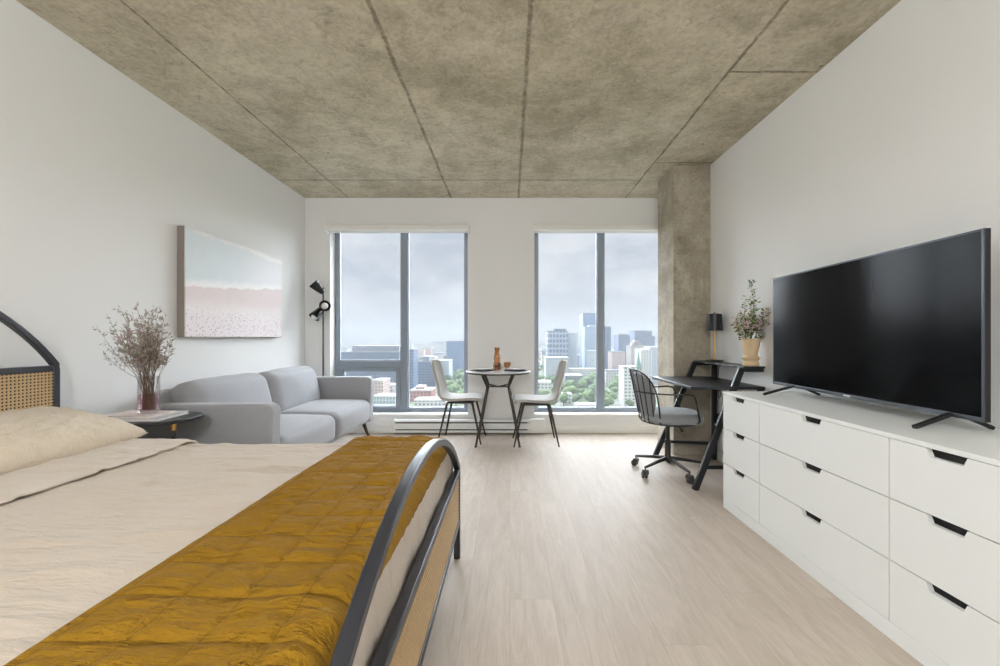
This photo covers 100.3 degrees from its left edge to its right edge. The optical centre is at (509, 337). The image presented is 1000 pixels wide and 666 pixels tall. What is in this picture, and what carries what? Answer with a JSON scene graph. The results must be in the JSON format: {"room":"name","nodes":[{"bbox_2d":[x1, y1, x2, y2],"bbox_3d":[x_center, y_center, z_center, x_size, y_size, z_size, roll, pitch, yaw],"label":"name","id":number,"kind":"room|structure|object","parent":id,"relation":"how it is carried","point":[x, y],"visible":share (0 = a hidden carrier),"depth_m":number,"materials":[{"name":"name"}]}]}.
{"room":"studio apartment","nodes":[
{"label":"studio apartment","id":0,"kind":"room"},
{"bbox_2d":[0,0,304,414],"bbox_3d":[-2.475,-0.265,1.140,0.150,2.750,7.480,0,0,0],"label":"wall","id":1,"kind":"structure","parent":0,"point":[99,175],"depth_m":2.47,"materials":[{"name":"paint"}]},
{"bbox_2d":[177,226,281,336],"bbox_3d":[-2.366,-0.407,3.636,0.059,0.803,1.272,0,0,0],"label":"print","id":2,"kind":"object","parent":1,"relation":"attached to","point":[225,288],"visible":1,"depth_m":3.42},
{"bbox_2d":[16,0,900,197],"bbox_3d":[-0.250,-1.715,1.240,4.500,0.150,7.880,0,0,0],"label":"ceiling","id":3,"kind":"structure","parent":0,"point":[328,98],"depth_m":2.63,"materials":[{"name":"concrete"}]},
{"bbox_2d":[305,198,657,424],"bbox_3d":[-0.250,-0.265,5.030,4.600,2.750,0.300,0,0,0],"label":"wall","id":4,"kind":"structure","parent":0,"point":[500,238],"depth_m":4.88,"materials":[{"name":"paint"}]},
{"bbox_2d":[325,223,469,233],"bbox_3d":[-1.300,-1.266,4.836,1.654,0.108,0.088,0,0,0],"label":"roller blind","id":5,"kind":"object","parent":4,"relation":"attached to","point":[329,228],"visible":1,"depth_m":4.79,"materials":[{"name":"fabric"}]},
{"bbox_2d":[335,233,467,415],"bbox_3d":[-1.300,-0.209,4.974,1.610,2.242,0.212,0,0,0],"label":"window","id":6,"kind":"structure","parent":4,"relation":"in","point":[401,366],"depth_m":5.01,"materials":[{"name":"metal"}]},
{"bbox_2d":[393,418,544,432],"bbox_3d":[-0.475,1.015,4.831,1.750,0.160,0.074,0,0,0],"label":"baseboard heater","id":7,"kind":"object","parent":4,"relation":"attached to","point":[532,425],"visible":1,"depth_m":4.80,"materials":[{"name":"white paint"}]},
{"bbox_2d":[350,425,657,432],"bbox_3d":[-0.244,1.065,4.874,4.288,0.090,0.012,0,0,0],"label":"baseboard","id":8,"kind":"structure","parent":4,"relation":"attached to","point":[371,428],"depth_m":4.87,"materials":[{"name":"white paint"}]},
{"bbox_2d":[534,233,640,415],"bbox_3d":[1.090,-0.209,4.974,1.610,2.242,0.212,0,0,0],"label":"window","id":9,"kind":"structure","parent":4,"relation":"in","point":[600,409],"depth_m":5.01,"materials":[{"name":"metal"}]},
{"bbox_2d":[532,224,657,233],"bbox_3d":[1.076,-1.266,4.836,1.632,0.108,0.088,0,0,0],"label":"roller blind","id":10,"kind":"object","parent":4,"relation":"attached to","point":[536,228],"visible":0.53,"depth_m":4.79,"materials":[{"name":"fabric"}]},
{"bbox_2d":[333,433,923,665],"bbox_3d":[-0.250,1.170,1.240,4.500,0.120,7.880,0,0,0],"label":"floor","id":11,"kind":"structure","parent":0,"point":[570,556],"depth_m":1.97,"materials":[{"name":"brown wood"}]},
{"bbox_2d":[128,411,203,438],"bbox_3d":[-2.085,0.780,2.375,0.570,0.660,0.410,0,0,0],"label":"nightstand","id":12,"kind":"object","parent":11,"relation":"on","point":[193,415],"visible":0.21,"depth_m":2.30,"materials":[{"name":"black wood"}]},
{"bbox_2d":[120,411,188,421],"bbox_3d":[-2.078,0.442,2.355,0.345,0.017,0.240,0,0,-4],"label":"book","id":13,"kind":"object","parent":12,"relation":"on","point":[177,413],"visible":0.3,"depth_m":2.27,"materials":[{"name":"paper"}]},
{"bbox_2d":[105,410,174,418],"bbox_3d":[-2.075,0.426,2.330,0.270,0.013,0.180,0,0,3],"label":"book","id":14,"kind":"object","parent":13,"relation":"on","point":[131,414],"visible":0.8,"depth_m":2.29,"materials":[{"name":"paper"}]},
{"bbox_3d":[-2.022,0.317,2.335,0.102,0.204,0.102,0,0,0],"label":"vase","id":15,"kind":"object","parent":14,"relation":"on","visible":0},
{"bbox_2d":[93,302,175,409],"bbox_3d":[-2.086,0.102,2.321,0.393,0.596,0.258,0,0,0],"label":"bouquet","id":16,"kind":"object","parent":15,"relation":"in","point":[149,359],"visible":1,"depth_m":2.32,"materials":[{"name":"brown plant"}]},
{"bbox_2d":[0,311,459,665],"bbox_3d":[-1.284,0.399,1.280,2.065,1.422,1.682,0,0,0],"label":"bed","id":17,"kind":"object","parent":11,"relation":"on","point":[404,641],"visible":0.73,"depth_m":1.23,"materials":[{"name":"metal"}]},
{"bbox_3d":[-1.283,0.693,1.280,1.963,0.255,1.590,0,0,0],"label":"mattress","id":18,"kind":"object","parent":17,"relation":"on","visible":0},
{"bbox_2d":[0,443,452,665],"bbox_3d":[-1.265,0.612,1.275,1.963,0.219,1.643,0,0,0],"label":"duvet","id":19,"kind":"object","parent":18,"relation":"on","point":[66,548],"visible":0.52,"depth_m":1.16,"materials":[{"name":"fabric"}]},
{"bbox_2d":[0,438,198,503],"bbox_3d":[-1.893,0.558,1.281,0.687,0.151,1.645,0,0,0],"label":"sheet","id":20,"kind":"object","parent":19,"relation":"on","point":[51,473],"visible":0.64,"depth_m":1.61,"materials":[{"name":"fabric"}]},
{"bbox_2d":[0,406,148,474],"bbox_3d":[-2.045,0.425,1.735,0.448,0.232,0.740,0,0,0],"label":"pillow","id":21,"kind":"object","parent":20,"relation":"on","point":[30,437],"visible":0.89,"depth_m":1.75,"materials":[{"name":"fabric"}]},
{"bbox_2d":[3,435,446,665],"bbox_3d":[-0.518,0.549,1.280,0.475,0.157,1.644,0,0,0],"label":"quilt","id":22,"kind":"object","parent":19,"relation":"on","point":[275,582],"visible":0.84,"depth_m":0.82,"materials":[{"name":"yellow fabric"}]},
{"bbox_2d":[135,366,373,443],"bbox_3d":[-1.929,0.700,3.630,0.893,0.828,2.000,0,0,0],"label":"sofa","id":23,"kind":"object","parent":11,"relation":"on","point":[289,405],"visible":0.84,"depth_m":3.13,"materials":[{"name":"fabric"}]},
{"bbox_2d":[170,373,271,402],"bbox_3d":[-2.159,0.525,3.189,0.331,0.479,0.884,0,0,0],"label":"cushion","id":24,"kind":"object","parent":23,"relation":"on","point":[245,387],"depth_m":3.03,"materials":[{"name":"fabric"}]},
{"bbox_2d":[258,366,320,411],"bbox_3d":[-2.158,0.524,4.071,0.337,0.475,0.885,0,0,0],"label":"cushion","id":25,"kind":"object","parent":23,"relation":"on","point":[291,388],"depth_m":3.91,"materials":[{"name":"fabric"}]},
{"bbox_2d":[280,414,334,443],"bbox_3d":[-1.863,0.782,3.189,0.761,0.303,0.887,0,0,0],"label":"seat cushion","id":26,"kind":"object","parent":23,"relation":"on","point":[294,428],"depth_m":3.21,"materials":[{"name":"fabric"}]},
{"bbox_2d":[281,399,369,439],"bbox_3d":[-1.863,0.782,4.070,0.761,0.303,0.888,0,0,0],"label":"seat cushion","id":27,"kind":"object","parent":23,"relation":"on","point":[348,415],"depth_m":3.90,"materials":[{"name":"fabric"}]},
{"bbox_2d":[309,280,330,375],"bbox_3d":[-2.143,0.223,4.742,0.257,1.774,0.245,0,0,0],"label":"floor lamp","id":28,"kind":"object","parent":11,"relation":"on","point":[324,305],"visible":0.87,"depth_m":4.71,"materials":[{"name":"black metal"}]},
{"bbox_2d":[431,359,485,444],"bbox_3d":[-0.573,0.671,4.559,0.581,0.882,0.433,0,0,4],"label":"dining chair","id":29,"kind":"object","parent":11,"relation":"on","point":[444,394],"visible":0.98,"depth_m":4.53,"materials":[{"name":"plastic"}]},
{"bbox_2d":[466,368,530,447],"bbox_3d":[-0.125,0.729,4.460,0.690,0.762,0.690,0,0,0],"label":"round table","id":30,"kind":"object","parent":11,"relation":"on","point":[484,374],"visible":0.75,"depth_m":4.30,"materials":[{"name":"white stone"},{"name":"dark bronze"}]},
{"bbox_2d":[493,348,500,369],"bbox_3d":[-0.140,0.225,4.500,0.082,0.244,0.082,0,0,0],"label":"carafe","id":31,"kind":"object","parent":30,"relation":"on","point":[496,366],"visible":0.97,"depth_m":4.48,"materials":[{"name":"orange glass"}]},
{"bbox_3d":[-0.295,0.346,4.460,0.254,0.004,0.254,0,0,0],"label":"placemat","id":32,"kind":"object","parent":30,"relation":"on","visible":0},
{"bbox_2d":[474,368,490,370],"bbox_3d":[-0.295,0.336,4.460,0.198,0.015,0.198,0,0,0],"label":"plate","id":33,"kind":"object","parent":32,"relation":"on","point":[479,369],"visible":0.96,"depth_m":4.41,"materials":[{"name":"white ceramic"}]},
{"bbox_3d":[0.060,0.346,4.460,0.254,0.004,0.254,0,0,0],"label":"placemat","id":34,"kind":"object","parent":30,"relation":"on","visible":0},
{"bbox_2d":[507,368,523,370],"bbox_3d":[0.060,0.336,4.460,0.198,0.015,0.198,0,0,0],"label":"plate","id":35,"kind":"object","parent":34,"relation":"on","point":[513,369],"visible":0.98,"depth_m":4.41,"materials":[{"name":"white ceramic"}]},
{"bbox_2d":[512,359,567,447],"bbox_3d":[0.320,0.671,4.431,0.581,0.882,0.433,0,0,-1],"label":"dining chair","id":36,"kind":"object","parent":11,"relation":"on","point":[525,399],"visible":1,"depth_m":4.33,"materials":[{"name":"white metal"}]},
{"bbox_2d":[629,367,703,484],"bbox_3d":[1.307,0.679,3.452,0.628,0.861,0.601,0,0,6],"label":"office chair","id":37,"kind":"object","parent":11,"relation":"on","point":[644,393],"visible":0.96,"depth_m":3.33,"materials":[{"name":"fabric"}]},
{"bbox_2d":[633,372,655,415],"bbox_3d":[1.101,0.475,3.471,0.142,0.390,0.344,0,0,6],"label":"chair backrest","id":38,"kind":"object","parent":37,"relation":"on","point":[646,403],"depth_m":3.35,"materials":[{"name":"metal"}]},
{"bbox_2d":[685,474,693,478],"bbox_3d":[1.371,1.062,3.183,0.039,0.039,0.052,0,0,-27],"label":"caster wheel","id":39,"kind":"object","parent":37,"relation":"attached to","point":[687,476],"depth_m":3.17,"materials":[{"name":"black plastic"}]},
{"bbox_2d":[652,360,764,490],"bbox_3d":[1.607,0.664,3.479,0.555,0.908,0.893,0,0,0],"label":"desk","id":40,"kind":"object","parent":11,"relation":"on","point":[712,383],"visible":0.77,"depth_m":3.30,"materials":[{"name":"black metal"}]},
{"bbox_2d":[706,312,722,397],"bbox_3d":[1.826,0.156,3.726,0.152,0.772,0.172,0,0,0],"label":"desk lamp","id":41,"kind":"object","parent":40,"relation":"on","point":[714,321],"visible":0.96,"depth_m":3.66,"materials":[{"name":"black metal"}]},
{"bbox_2d":[693,360,764,367],"bbox_3d":[1.805,0.217,3.500,0.160,0.015,0.850,0,0,0],"label":"shelf","id":42,"kind":"object","parent":40,"relation":"attached to","point":[695,362],"depth_m":3.43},
{"bbox_2d":[728,280,770,365],"bbox_3d":[1.796,-0.116,3.138,0.265,0.651,0.269,0,0,0],"label":"potted plant","id":43,"kind":"object","parent":40,"relation":"on","point":[750,346],"visible":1,"depth_m":3.10,"materials":[{"name":"green plant"}]},
{"bbox_2d":[723,391,999,665],"bbox_3d":[1.643,0.730,1.940,0.490,0.760,1.604,0,0,0],"label":"dresser","id":44,"kind":"object","parent":11,"relation":"on","point":[900,522],"visible":1,"depth_m":1.58,"materials":[{"name":"white paint"}]},
{"bbox_2d":[763,228,995,429],"bbox_3d":[1.696,-0.021,2.111,0.329,0.740,1.262,0,0,2],"label":"television","id":45,"kind":"object","parent":44,"relation":"on","point":[909,327],"visible":1,"depth_m":1.82,"materials":[{"name":"plastic"}]},
{"bbox_2d":[658,165,709,454],"bbox_3d":[1.724,-0.265,4.160,0.352,2.750,0.420,0,0,0],"label":"concrete column","id":46,"kind":"structure","parent":0,"point":[684,190],"depth_m":3.95,"materials":[{"name":"grey concrete"}]},
{"bbox_2d":[710,0,999,451],"bbox_3d":[1.975,-0.265,1.140,0.150,2.750,7.480,0,0,0],"label":"wall","id":47,"kind":"structure","parent":0,"point":[894,143],"depth_m":2.23,"materials":[{"name":"paint"}]},
{"bbox_2d":[717,450,723,462],"bbox_3d":[1.894,1.065,0.675,0.012,0.090,6.550,0,0,0],"label":"baseboard","id":48,"kind":"structure","parent":47,"relation":"attached to","point":[719,453],"depth_m":3.74,"materials":[{"name":"white paint"}]},
{"label":"outside","id":49,"kind":"structure","parent":0,"visible":0},
{"bbox_2d":[341,340,657,406],"bbox_3d":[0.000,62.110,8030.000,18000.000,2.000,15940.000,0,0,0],"label":"ground","id":50,"kind":"structure","parent":49,"point":[363,342],"depth_m":536.53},
{"bbox_2d":[341,348,349,351],"bbox_3d":[-464.333,44.999,1148.171,42.863,32.222,17.307,0,0,0],"label":"block","id":51,"kind":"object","parent":50,"relation":"on","point":[342,349],"visible":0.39,"depth_m":1139.71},
{"bbox_2d":[341,345,399,382],"bbox_3d":[-188.010,35.891,590.000,78.690,50.438,60.800,0,0,0],"label":"building","id":52,"kind":"structure","parent":50,"relation":"on","point":[359,352],"depth_m":559.95,"materials":[{"name":"blue glass"}]},
{"bbox_2d":[373,378,390,395],"bbox_3d":[-133.453,51.810,433.000,11.879,18.601,26.800,0,0,0],"label":"building","id":53,"kind":"structure","parent":50,"relation":"on","point":[381,385],"depth_m":420.00,"materials":[{"name":"beige concrete"}]},
{"bbox_2d":[373,393,395,404],"bbox_3d":[-109.381,55.764,372.000,19.898,10.692,20.800,0,0,0],"label":"building","id":54,"kind":"structure","parent":50,"relation":"on","point":[381,398],"depth_m":361.97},
{"bbox_2d":[390,383,395,392],"bbox_3d":[-132.194,56.054,462.000,12.671,10.111,24.800,0,0,0],"label":"building","id":55,"kind":"structure","parent":50,"relation":"on","point":[392,385],"depth_m":451.91,"materials":[{"name":"white concrete"}]},
{"bbox_2d":[409,349,417,391],"bbox_3d":[-113.273,36.918,481.000,9.817,48.385,22.800,0,0,0],"label":"building","id":56,"kind":"structure","parent":50,"relation":"on","point":[413,353],"depth_m":470.03,"materials":[{"name":"blue glass"}]},
{"bbox_2d":[418,349,424,357],"bbox_3d":[-252.177,46.352,1155.916,31.047,29.515,23.222,0,0,0],"label":"block","id":57,"kind":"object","parent":50,"relation":"on","point":[421,352],"visible":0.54,"depth_m":1144.45,"materials":[{"name":"concrete"}]},
{"bbox_2d":[409,385,435,401],"bbox_3d":[-85.851,54.075,413.000,20.944,14.071,26.800,0,0,0],"label":"building","id":58,"kind":"structure","parent":50,"relation":"on","point":[419,390],"depth_m":399.98,"materials":[{"name":"pink brick"}]},
{"bbox_2d":[419,344,431,348],"bbox_3d":[-426.439,45.928,2100.044,64.565,30.364,16.843,0,0,0],"label":"block","id":59,"kind":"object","parent":50,"relation":"on","point":[421,346],"visible":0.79,"depth_m":2091.66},
{"bbox_2d":[418,356,435,386],"bbox_3d":[-104.125,42.119,535.000,21.999,37.982,30.800,0,0,0],"label":"building","id":60,"kind":"structure","parent":50,"relation":"on","point":[425,373],"depth_m":520.02,"materials":[{"name":"blue glass"}]},
{"bbox_2d":[424,348,431,355],"bbox_3d":[-285.575,48.787,1446.736,27.214,24.646,22.137,0,0,0],"label":"block","id":61,"kind":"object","parent":50,"relation":"on","point":[428,351],"visible":0.89,"depth_m":1435.82,"materials":[{"name":"pink concrete"}]},
{"bbox_2d":[420,356,437,360],"bbox_3d":[-152.396,47.783,782.314,29.467,26.654,24.573,0,0,0],"label":"block","id":62,"kind":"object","parent":50,"relation":"on","point":[421,357],"visible":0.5,"depth_m":770.23,"materials":[{"name":"white concrete"}]},
{"bbox_2d":[413,397,448,406],"bbox_3d":[-68.297,57.047,366.000,28.119,8.126,20.800,0,0,0],"label":"building","id":63,"kind":"structure","parent":50,"relation":"on","point":[420,401],"depth_m":356.01,"materials":[{"name":"white"}]},
{"bbox_2d":[434,353,445,358],"bbox_3d":[-154.394,47.605,965.265,40.375,27.011,25.990,0,0,0],"label":"block","id":64,"kind":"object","parent":50,"relation":"on","point":[440,355],"visible":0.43,"depth_m":952.50,"materials":[{"name":"grey concrete"}]},
{"bbox_2d":[435,342,445,352],"bbox_3d":[-215.699,37.055,1392.785,66.836,48.110,20.061,0,0,0],"label":"block","id":65,"kind":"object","parent":50,"relation":"on","point":[440,347],"visible":0.54,"depth_m":1382.84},
{"bbox_2d":[438,359,452,379],"bbox_3d":[-90.014,45.378,569.000,19.332,31.464,34.800,0,0,0],"label":"building","id":66,"kind":"structure","parent":50,"relation":"on","point":[447,364],"depth_m":551.94,"materials":[{"name":"grey concrete"}]},
{"bbox_2d":[445,375,452,380],"bbox_3d":[-79.048,54.459,540.828,9.821,13.302,9.695,0,0,35],"label":"tree","id":67,"kind":"object","parent":50,"relation":"on","point":[447,377],"visible":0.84,"depth_m":537.97,"materials":[{"name":"green plant"}]},
{"bbox_2d":[447,386,452,392],"bbox_3d":[-60.562,53.615,399.595,10.925,14.989,11.067,0,0,-40],"label":"tree","id":68,"kind":"object","parent":50,"relation":"on","point":[450,389],"visible":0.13,"depth_m":396.87,"materials":[{"name":"green plant"}]},
{"bbox_2d":[446,380,454,385],"bbox_3d":[-65.746,53.488,452.821,12.952,15.244,11.797,0,0,14],"label":"tree","id":69,"kind":"object","parent":50,"relation":"on","point":[449,382],"visible":0.48,"depth_m":448.39,"materials":[{"name":"green plant"}]},
{"bbox_2d":[449,384,457,392],"bbox_3d":[-58.349,53.701,416.520,11.467,14.817,12.590,0,0,-37],"label":"tree","id":70,"kind":"object","parent":50,"relation":"on","point":[454,386],"visible":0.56,"depth_m":413.28,"materials":[{"name":"green plant"}]},
{"bbox_2d":[446,341,463,376],"bbox_3d":[-82.494,32.841,657.000,30.728,56.538,34.800,0,0,0],"label":"building","id":71,"kind":"structure","parent":50,"relation":"on","point":[454,350],"depth_m":639.95,"materials":[{"name":"blue glass"}]},
{"bbox_2d":[457,372,463,379],"bbox_3d":[-63.730,52.884,543.573,12.732,16.451,13.978,0,0,12],"label":"tree","id":72,"kind":"object","parent":50,"relation":"on","point":[459,375],"visible":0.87,"depth_m":538.76,"materials":[{"name":"green plant"}]},
{"bbox_2d":[538,375,544,379],"bbox_3d":[40.933,54.966,547.488,10.441,12.289,9.510,0,0,-10],"label":"tree","id":73,"kind":"object","parent":50,"relation":"on","point":[540,377],"visible":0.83,"depth_m":545.04,"materials":[{"name":"green plant"}]},
{"bbox_2d":[538,345,545,348],"bbox_3d":[121.392,44.650,1557.999,42.865,32.920,20.000,0,0,0],"label":"block","id":74,"kind":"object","parent":50,"relation":"on","point":[539,346],"visible":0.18,"depth_m":1548.33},
{"bbox_2d":[541,351,545,370],"bbox_3d":[84.061,42.829,792.410,50.511,36.563,24.805,0,0,0],"label":"block","id":75,"kind":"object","parent":50,"relation":"on","point":[543,353],"visible":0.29,"depth_m":780.26,"materials":[{"name":"white concrete"}]},
{"bbox_2d":[538,380,550,390],"bbox_3d":[33.093,51.738,410.000,13.270,18.745,20.800,0,0,0],"label":"building","id":76,"kind":"structure","parent":50,"relation":"on","point":[542,384],"depth_m":399.98,"materials":[{"name":"white concrete"}]},
{"bbox_2d":[540,390,551,394],"bbox_3d":[33.144,53.508,370.590,11.767,15.205,12.919,0,0,-20],"label":"tree","id":77,"kind":"object","parent":50,"relation":"on","point":[544,392],"visible":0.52,"depth_m":366.50,"materials":[{"name":"green plant"}]},
{"bbox_2d":[545,329,567,356],"bbox_3d":[70.995,23.573,637.000,31.280,75.074,34.800,0,0,0],"label":"building","id":78,"kind":"structure","parent":50,"relation":"on","point":[557,339],"depth_m":619.96,"materials":[{"name":"grey concrete"}]},
{"bbox_2d":[544,356,568,383],"bbox_3d":[63.789,43.584,575.000,31.687,35.052,30.800,0,0,0],"label":"building","id":79,"kind":"structure","parent":50,"relation":"on","point":[551,363],"depth_m":559.95,"materials":[{"name":"white concrete"}]},
{"bbox_2d":[559,392,567,405],"bbox_3d":[48.335,54.806,375.575,8.523,12.609,10.565,0,0,8],"label":"tree","id":80,"kind":"object","parent":50,"relation":"on","point":[563,397],"visible":1,"depth_m":372.82,"materials":[{"name":"green plant"}]},
{"bbox_2d":[561,392,571,403],"bbox_3d":[53.088,56.468,392.000,9.109,9.284,14.800,0,0,0],"label":"building","id":81,"kind":"structure","parent":50,"relation":"on","point":[569,401],"depth_m":385.03,"materials":[{"name":"white concrete"}]},
{"bbox_2d":[565,380,575,386],"bbox_3d":[64.064,53.111,447.733,12.381,15.998,13.593,0,0,38],"label":"tree","id":82,"kind":"object","parent":50,"relation":"on","point":[568,382],"visible":0.77,"depth_m":444.47,"materials":[{"name":"green plant"}]},
{"bbox_2d":[565,385,577,393],"bbox_3d":[59.977,53.831,406.695,11.266,14.558,12.369,0,0,-15],"label":"tree","id":83,"kind":"object","parent":50,"relation":"on","point":[572,389],"visible":0.85,"depth_m":403.02,"materials":[{"name":"green plant"}]},
{"bbox_2d":[568,333,577,367],"bbox_3d":[96.307,27.085,657.000,15.380,68.049,34.800,0,0,0],"label":"building","id":84,"kind":"structure","parent":50,"relation":"on","point":[572,337],"depth_m":639.95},
{"bbox_2d":[563,373,582,386],"bbox_3d":[72.134,51.570,482.000,21.088,19.080,24.800,0,0,0],"label":"building","id":85,"kind":"structure","parent":50,"relation":"on","point":[568,376],"depth_m":470.03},
{"bbox_2d":[572,395,578,401],"bbox_3d":[59.201,56.373,377.293,6.905,9.474,6.995,0,0,7],"label":"tree","id":86,"kind":"object","parent":50,"relation":"on","point":[575,398],"visible":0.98,"depth_m":374.92,"materials":[{"name":"green plant"}]},
{"bbox_2d":[576,378,586,388],"bbox_3d":[79.353,52.729,460.007,11.330,16.761,14.044,0,0,-29],"label":"tree","id":87,"kind":"object","parent":50,"relation":"on","point":[582,383],"visible":0.91,"depth_m":456.57,"materials":[{"name":"green plant"}]},
{"bbox_2d":[569,368,595,377],"bbox_3d":[98.705,51.306,570.000,37.059,19.608,20.800,0,0,0],"label":"building","id":88,"kind":"structure","parent":50,"relation":"on","point":[585,372],"depth_m":559.95,"materials":[{"name":"grey concrete"}]},
{"bbox_2d":[574,402,595,406],"bbox_3d":[65.420,58.855,359.000,18.527,4.510,14.800,0,0,0],"label":"building","id":89,"kind":"structure","parent":50,"relation":"on","point":[576,404],"depth_m":354.97,"materials":[{"name":"white concrete"}]},
{"bbox_2d":[579,313,595,365],"bbox_3d":[149.448,7.829,780.000,33.606,106.562,40.800,0,0,0],"label":"building","id":90,"kind":"structure","parent":50,"relation":"on","point":[585,319],"depth_m":765.17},
{"bbox_2d":[583,377,592,388],"bbox_3d":[93.733,53.992,503.238,12.095,14.235,11.017,0,0,16],"label":"tree","id":91,"kind":"object","parent":50,"relation":"on","point":[588,380],"visible":0.75,"depth_m":499.37,"materials":[{"name":"green plant"}]},
{"bbox_2d":[582,325,595,367],"bbox_3d":[139.329,19.722,713.000,29.337,82.775,26.800,0,0,0],"label":"building","id":92,"kind":"structure","parent":50,"relation":"on","point":[589,332],"depth_m":699.93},
{"bbox_2d":[583,390,595,401],"bbox_3d":[72.121,53.845,377.552,12.174,14.529,9.821,0,0,24],"label":"tree","id":93,"kind":"object","parent":50,"relation":"on","point":[589,395],"visible":0.98,"depth_m":374.01,"materials":[{"name":"green plant"}]},
{"bbox_2d":[586,350,595,367],"bbox_3d":[120.863,39.507,612.000,15.189,43.205,24.800,0,0,0],"label":"building","id":94,"kind":"structure","parent":50,"relation":"on","point":[590,354],"depth_m":600.00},
{"bbox_2d":[587,386,595,394],"bbox_3d":[78.185,53.346,395.475,11.465,15.529,11.318,0,0,-21],"label":"tree","id":95,"kind":"object","parent":50,"relation":"on","point":[590,387],"visible":0.36,"depth_m":390.76,"materials":[{"name":"green plant"}]},
{"bbox_2d":[605,327,610,368],"bbox_3d":[160.917,21.054,705.000,13.210,80.111,30.800,0,0,0],"label":"building","id":96,"kind":"structure","parent":50,"relation":"on","point":[607,329],"depth_m":689.92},
{"bbox_2d":[605,394,613,406],"bbox_3d":[83.456,54.539,354.446,11.011,13.141,8.883,0,0,36],"label":"tree","id":97,"kind":"object","parent":50,"relation":"on","point":[609,400],"visible":0.85,"depth_m":351.13,"materials":[{"name":"green plant"}]},
{"bbox_2d":[605,369,618,386],"bbox_3d":[129.688,50.731,530.000,20.752,20.759,20.800,0,0,0],"label":"building","id":98,"kind":"structure","parent":50,"relation":"on","point":[610,374],"depth_m":520.02,"materials":[{"name":"grey concrete"}]},
{"bbox_2d":[609,391,616,398],"bbox_3d":[95.340,55.161,387.878,9.969,11.898,8.042,0,0,41],"label":"tree","id":99,"kind":"object","parent":50,"relation":"on","point":[612,394],"visible":0.66,"depth_m":384.56,"materials":[{"name":"green plant"}]},
{"bbox_2d":[608,381,618,388],"bbox_3d":[109.065,53.357,440.118,11.449,15.506,11.302,0,0,-11],"label":"tree","id":100,"kind":"object","parent":50,"relation":"on","point":[613,383],"visible":0.68,"depth_m":437.58,"materials":[{"name":"green plant"}]},
{"bbox_2d":[610,386,618,392],"bbox_3d":[106.358,55.344,425.389,8.924,11.531,9.798,0,0,11],"label":"tree","id":101,"kind":"object","parent":50,"relation":"on","point":[615,389],"visible":0.85,"depth_m":422.26,"materials":[{"name":"green plant"}]},
{"bbox_2d":[608,351,624,368],"bbox_3d":[161.319,40.563,633.000,20.128,41.095,26.800,0,0,0],"label":"building","id":102,"kind":"structure","parent":50,"relation":"on","point":[615,358],"depth_m":619.96,"materials":[{"name":"concrete"}]},
{"bbox_2d":[614,334,629,364],"bbox_3d":[219.185,26.507,818.000,22.862,69.206,36.800,0,0,0],"label":"building","id":103,"kind":"structure","parent":50,"relation":"on","point":[620,340],"depth_m":799.93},
{"bbox_2d":[618,365,637,406],"bbox_3d":[105.255,43.066,373.000,12.617,36.089,16.800,0,0,0],"label":"building","id":104,"kind":"structure","parent":50,"relation":"on","point":[626,391],"depth_m":364.99,"materials":[{"name":"white concrete"}]},
{"bbox_2d":[625,399,633,406],"bbox_3d":[101.315,56.461,353.160,6.865,9.298,6.777,0,0,41],"label":"tree","id":105,"kind":"object","parent":50,"relation":"on","point":[628,402],"visible":0.98,"depth_m":351.18,"materials":[{"name":"green plant"}]},
{"bbox_2d":[626,340,644,365],"bbox_3d":[214.868,32.370,715.000,24.301,57.481,30.800,0,0,0],"label":"building","id":106,"kind":"structure","parent":50,"relation":"on","point":[635,344],"depth_m":702.84,"materials":[{"name":"beige concrete"}]},
{"bbox_2d":[636,350,641,373],"bbox_3d":[132.506,36.484,443.300,16.000,49.251,33.400,0,0,0],"label":"church","id":107,"kind":"structure","parent":50,"relation":"on","point":[638,363],"depth_m":428.17,"materials":[{"name":"green metal"}]},
{"bbox_2d":[628,331,651,345],"bbox_3d":[262.026,23.273,842.000,35.213,75.675,44.800,0,0,0],"label":"building","id":108,"kind":"structure","parent":50,"relation":"on","point":[645,337],"depth_m":819.90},
{"bbox_2d":[635,349,651,384],"bbox_3d":[170.216,37.637,533.000,14.517,46.946,26.800,0,0,0],"label":"building","id":109,"kind":"structure","parent":50,"relation":"on","point":[645,355],"depth_m":520.02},
{"bbox_2d":[643,346,657,383],"bbox_3d":[200.096,36.198,573.000,24.973,49.824,26.800,0,0,0],"label":"building","id":110,"kind":"structure","parent":50,"relation":"on","point":[654,348],"depth_m":559.95,"materials":[{"name":"grey concrete"}]},
{"bbox_2d":[652,336,654,345],"bbox_3d":[285.624,28.662,845.000,6.771,64.896,30.800,0,0,0],"label":"building","id":111,"kind":"structure","parent":50,"relation":"on","point":[653,337],"depth_m":829.98,"materials":[{"name":"grey concrete"}]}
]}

